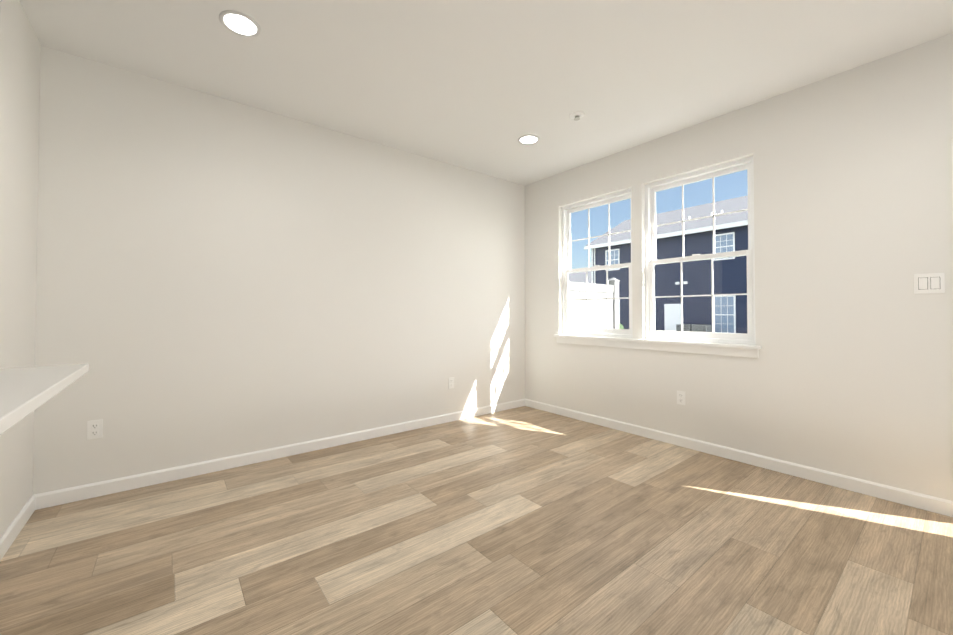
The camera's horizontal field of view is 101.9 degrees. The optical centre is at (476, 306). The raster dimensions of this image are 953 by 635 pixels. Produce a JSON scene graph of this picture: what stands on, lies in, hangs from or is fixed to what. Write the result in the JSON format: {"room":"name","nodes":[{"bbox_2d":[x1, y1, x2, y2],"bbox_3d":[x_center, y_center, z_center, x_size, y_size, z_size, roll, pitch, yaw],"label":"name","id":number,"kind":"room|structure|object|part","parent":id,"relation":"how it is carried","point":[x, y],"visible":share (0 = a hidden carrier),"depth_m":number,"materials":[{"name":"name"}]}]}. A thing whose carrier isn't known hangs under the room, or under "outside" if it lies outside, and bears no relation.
{"room":"empty living room","nodes":[
{"label":"empty living room","id":0,"kind":"room"},
{"bbox_2d":[0,0,40,537],"bbox_3d":[-2.387,-0.187,1.938,0.120,2.700,0.680,1,-1,-39],"label":"wall","id":1,"kind":"structure","parent":0,"point":[20,54],"depth_m":1.96,"materials":[{"name":"white paint"}]},
{"bbox_2d":[33,45,524,494],"bbox_3d":[-2.421,-0.179,2.441,7.910,2.700,0.150,1,-1,-39],"label":"wall","id":2,"kind":"structure","parent":0,"point":[218,277],"depth_m":2.88,"materials":[{"name":"white paint"}]},
{"bbox_2d":[87,419,102,439],"bbox_3d":[-2.351,0.756,2.381,0.070,0.115,0.007,1,-1,-39],"label":"electrical outlet","id":3,"kind":"object","parent":2,"relation":"attached to","point":[94,429],"visible":1,"depth_m":2.38,"materials":[{"name":"white plastic"}]},
{"bbox_2d":[32,399,524,509],"bbox_3d":[-0.974,1.144,3.467,4.021,0.085,0.013,1,-1,-39],"label":"baseboard","id":4,"kind":"structure","parent":2,"relation":"attached to","point":[71,494],"depth_m":2.84,"materials":[{"name":"white wood"}]},
{"bbox_2d":[448,377,453,388],"bbox_3d":[-0.263,0.797,4.041,0.070,0.115,0.007,1,-1,-39],"label":"electrical outlet","id":5,"kind":"object","parent":2,"relation":"attached to","point":[450,382],"visible":1,"depth_m":4.04,"materials":[{"name":"white plastic"}]},
{"bbox_2d":[0,406,952,634],"bbox_3d":[-0.227,1.186,-0.340,7.910,0.120,7.200,1,-1,-39],"label":"floor","id":6,"kind":"structure","parent":0,"point":[524,520],"depth_m":1.86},
{"bbox_2d":[19,0,952,185],"bbox_3d":[-0.227,-1.634,-0.294,7.910,0.120,7.200,1,-1,-39],"label":"ceiling","id":7,"kind":"structure","parent":0,"point":[481,86],"depth_m":2.37,"materials":[{"name":"white paint"}]},
{"bbox_2d":[219,10,260,37],"bbox_3d":[-1.281,-1.530,2.098,0.196,0.009,0.196,1,-1,-39],"label":"recessed light","id":8,"kind":"object","parent":7,"relation":"in","point":[239,23],"visible":1,"depth_m":2.09,"materials":[{"name":"white plastic"}]},
{"bbox_2d":[518,134,539,144],"bbox_3d":[0.471,-1.508,3.493,0.196,0.009,0.196,1,-1,-39],"label":"recessed light","id":9,"kind":"object","parent":7,"relation":"in","point":[530,139],"visible":1,"depth_m":3.48,"materials":[{"name":"white plastic"}]},
{"bbox_2d":[569,111,584,120],"bbox_3d":[0.795,-1.502,3.060,0.124,0.034,0.124,1,-1,-39],"label":"sprinkler head","id":10,"kind":"object","parent":7,"relation":"attached to","point":[576,115],"visible":1,"depth_m":3.04},
{"bbox_2d":[525,33,952,500],"bbox_3d":[2.852,-0.186,2.037,0.160,2.700,7.050,1,-1,-39],"label":"wall","id":11,"kind":"structure","parent":0,"point":[848,371],"depth_m":2.60,"materials":[{"name":"white paint"}]},
{"bbox_2d":[562,189,632,337],"bbox_3d":[1.272,-0.413,4.051,0.080,1.440,0.875,1,-1,-39],"label":"window","id":12,"kind":"structure","parent":11,"relation":"in","point":[577,205],"depth_m":4.10,"materials":[{"name":"white plastic"}]},
{"bbox_3d":[1.256,-0.081,4.033,0.004,0.617,0.743,1,-1,-38],"label":"glass","id":13,"kind":"part","parent":12,"relation":"part of","materials":[{"name":"clear glass"}]},
{"bbox_3d":[1.256,-0.074,4.033,0.028,0.694,0.807,1,-1,-39],"label":"left window sash","id":14,"kind":"part","parent":12,"relation":"part of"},
{"bbox_3d":[1.288,-0.742,4.069,0.028,0.714,0.807,1,-1,-39],"label":"left window sash","id":15,"kind":"part","parent":12,"relation":"part of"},
{"bbox_3d":[1.288,-0.742,4.069,0.004,0.650,0.743,1,-1,-38],"label":"glass","id":16,"kind":"part","parent":12,"relation":"part of","materials":[{"name":"clear glass"}]},
{"bbox_2d":[554,334,761,348],"bbox_3d":[1.504,0.312,3.605,0.097,0.025,1.936,1,-1,-39],"label":"window sill","id":17,"kind":"structure","parent":11,"relation":"attached to","point":[745,346],"depth_m":3.34,"materials":[{"name":"white"}]},
{"bbox_2d":[557,337,758,357],"bbox_3d":[1.493,0.358,3.595,0.016,0.066,1.896,1,-1,-39],"label":"apron","id":18,"kind":"object","parent":11,"relation":"attached to","point":[740,352],"visible":0.85,"depth_m":3.36,"materials":[{"name":"white"}]},
{"bbox_2d":[677,391,684,404],"bbox_3d":[1.739,0.775,3.286,0.007,0.115,0.070,1,-1,-39],"label":"electrical outlet","id":19,"kind":"object","parent":11,"relation":"attached to","point":[680,397],"visible":1,"depth_m":3.28,"materials":[{"name":"white plastic"}]},
{"bbox_2d":[645,156,755,344],"bbox_3d":[1.879,-0.425,3.288,0.080,1.440,0.875,1,-1,-39],"label":"window","id":20,"kind":"structure","parent":11,"relation":"in","point":[648,226],"depth_m":3.25,"materials":[{"name":"white plastic"}]},
{"bbox_3d":[1.863,-0.093,3.271,0.004,0.617,0.743,1,-1,-38],"label":"glass","id":21,"kind":"part","parent":20,"relation":"part of","materials":[{"name":"clear glass"}]},
{"bbox_3d":[1.863,-0.087,3.270,0.028,0.694,0.807,1,-1,-39],"label":"right window sash","id":22,"kind":"part","parent":20,"relation":"part of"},
{"bbox_3d":[1.895,-0.754,3.306,0.028,0.714,0.807,1,-1,-39],"label":"right window sash","id":23,"kind":"part","parent":20,"relation":"part of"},
{"bbox_3d":[1.895,-0.754,3.306,0.004,0.650,0.743,1,-1,-38],"label":"glass","id":24,"kind":"part","parent":20,"relation":"part of","materials":[{"name":"clear glass"}]},
{"bbox_2d":[525,399,952,516],"bbox_3d":[1.622,1.143,3.422,0.013,0.085,3.316,1,-1,-39],"label":"baseboard","id":25,"kind":"structure","parent":11,"relation":"attached to","point":[914,499],"depth_m":2.75,"materials":[{"name":"white wood"}]},
{"bbox_2d":[914,272,944,293],"bbox_3d":[2.598,-0.135,2.218,0.009,0.116,0.116,1,-1,-39],"label":"switch plate","id":26,"kind":"object","parent":11,"relation":"attached to","point":[924,283],"visible":1,"depth_m":2.22,"materials":[{"name":"white plastic"}]},
{"bbox_2d":[951,139,952,197],"bbox_3d":[2.984,0.109,1.724,0.016,2.101,1.066,1,-1,-39],"label":"door frame","id":27,"kind":"structure","parent":11,"relation":"attached to","point":[952,165],"depth_m":2.15,"materials":[{"name":"white wood"}]},
{"label":"outside","id":28,"kind":"structure","parent":0,"visible":0},
{"bbox_3d":[26.469,2.274,44.467,150.000,0.200,150.000,1,-1,-39],"label":"ground","id":29,"kind":"structure","parent":28,"visible":0},
{"bbox_2d":[569,277,619,337],"bbox_3d":[1.499,0.532,5.597,1.889,2.020,0.149,1,-1,-39],"label":"fence","id":30,"kind":"object","parent":29,"relation":"on","point":[600,311],"depth_m":5.77,"materials":[{"name":"white plastic"}]},
{"bbox_3d":[2.179,-0.434,6.154,0.151,0.070,0.149,1,-1,-39],"label":"fence cap","id":31,"kind":"part","parent":30,"relation":"part of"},
{"bbox_2d":[593,225,747,333],"bbox_3d":[26.928,-1.776,17.451,11.000,7.020,43.050,1,-1,-39],"label":"building","id":32,"kind":"structure","parent":29,"relation":"on","point":[687,267],"depth_m":24.97,"materials":[{"name":"blue"}]},
{"bbox_2d":[584,220,747,283],"bbox_3d":[22.417,-1.711,13.892,0.530,6.775,43.700,1,-1,-39],"label":"trim","id":33,"kind":"structure","parent":32,"relation":"attached to","point":[696,230],"depth_m":25.46,"materials":[{"name":"white wood"}]},
{"bbox_2d":[586,196,747,245],"bbox_3d":[26.913,-6.457,17.547,11.900,3.155,43.700,1,-1,-39],"label":"building roof","id":34,"kind":"structure","parent":32,"relation":"on","point":[693,210],"depth_m":27.31,"materials":[{"name":"grey"}]},
{"bbox_2d":[607,234,733,332],"bbox_3d":[16.255,-1.416,22.020,0.032,5.950,19.900,1,-1,-39],"label":"building windows","id":35,"kind":"structure","parent":32,"relation":"attached to","point":[722,300],"depth_m":23.54,"materials":[{"name":"blue glass"}]},
{"bbox_2d":[605,232,735,332],"bbox_3d":[16.243,-1.417,22.010,0.060,6.130,20.080,1,-1,-39],"label":"window frames","id":36,"kind":"structure","parent":32,"relation":"attached to","point":[733,233],"depth_m":23.66,"materials":[{"name":"white"}]},
{"bbox_2d":[664,304,680,330],"bbox_3d":[15.972,0.754,22.315,0.060,2.020,10.170,1,-1,-39],"label":"doors","id":37,"kind":"structure","parent":32,"relation":"attached to","point":[671,316],"depth_m":25.87,"materials":[{"name":"white"}]},
{"bbox_2d":[676,324,694,331],"bbox_3d":[13.227,1.478,24.420,0.940,0.740,1.000,1,-1,-39],"label":"air conditioner","id":38,"kind":"object","parent":29,"relation":"on","point":[689,328],"depth_m":23.98,"materials":[{"name":"grey"}]},
{"bbox_2d":[677,325,688,330],"bbox_3d":[13.183,1.397,24.387,0.712,0.620,0.760,1,-1,-39],"label":"grille","id":39,"kind":"object","parent":38,"relation":"attached to","point":[679,327],"depth_m":24.14,"materials":[{"name":"grey"}]},
{"bbox_2d":[692,324,711,331],"bbox_3d":[13.806,1.466,23.693,0.940,0.740,1.000,1,-1,-39],"label":"air conditioner","id":40,"kind":"object","parent":29,"relation":"on","point":[697,328],"depth_m":23.46,"materials":[{"name":"grey"}]},
{"bbox_3d":[-0.908,0.711,0.064,0.120,0.843,4.068,1,-1,-39],"label":"wall","id":41,"kind":"structure","parent":0,"visible":0},
{"bbox_2d":[0,495,34,560],"bbox_3d":[-1.064,1.094,0.361,0.013,0.085,4.737,1,-1,-39],"label":"baseboard","id":42,"kind":"structure","parent":41,"relation":"attached to","point":[13,530],"depth_m":1.95,"materials":[{"name":"white wood"}]},
{"bbox_2d":[0,364,88,434],"bbox_3d":[-1.039,0.265,-0.052,1.078,0.040,4.098,1,-1,-39],"label":"countertop","id":43,"kind":"structure","parent":41,"relation":"on","point":[25,392],"depth_m":1.31,"materials":[{"name":"white stone"}]},
{"bbox_3d":[9.819,0.080,67.039,12.000,4.920,38.000,1,-1,-39],"label":"houses","id":44,"kind":"object","parent":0,"visible":0},
{"bbox_2d":[569,271,590,282],"bbox_3d":[9.819,-3.829,67.102,13.200,3.100,39.000,1,-1,-39],"label":"roof","id":45,"kind":"structure","parent":44,"relation":"on","point":[575,278],"depth_m":56.25,"materials":[{"name":"grey"}]}
]}

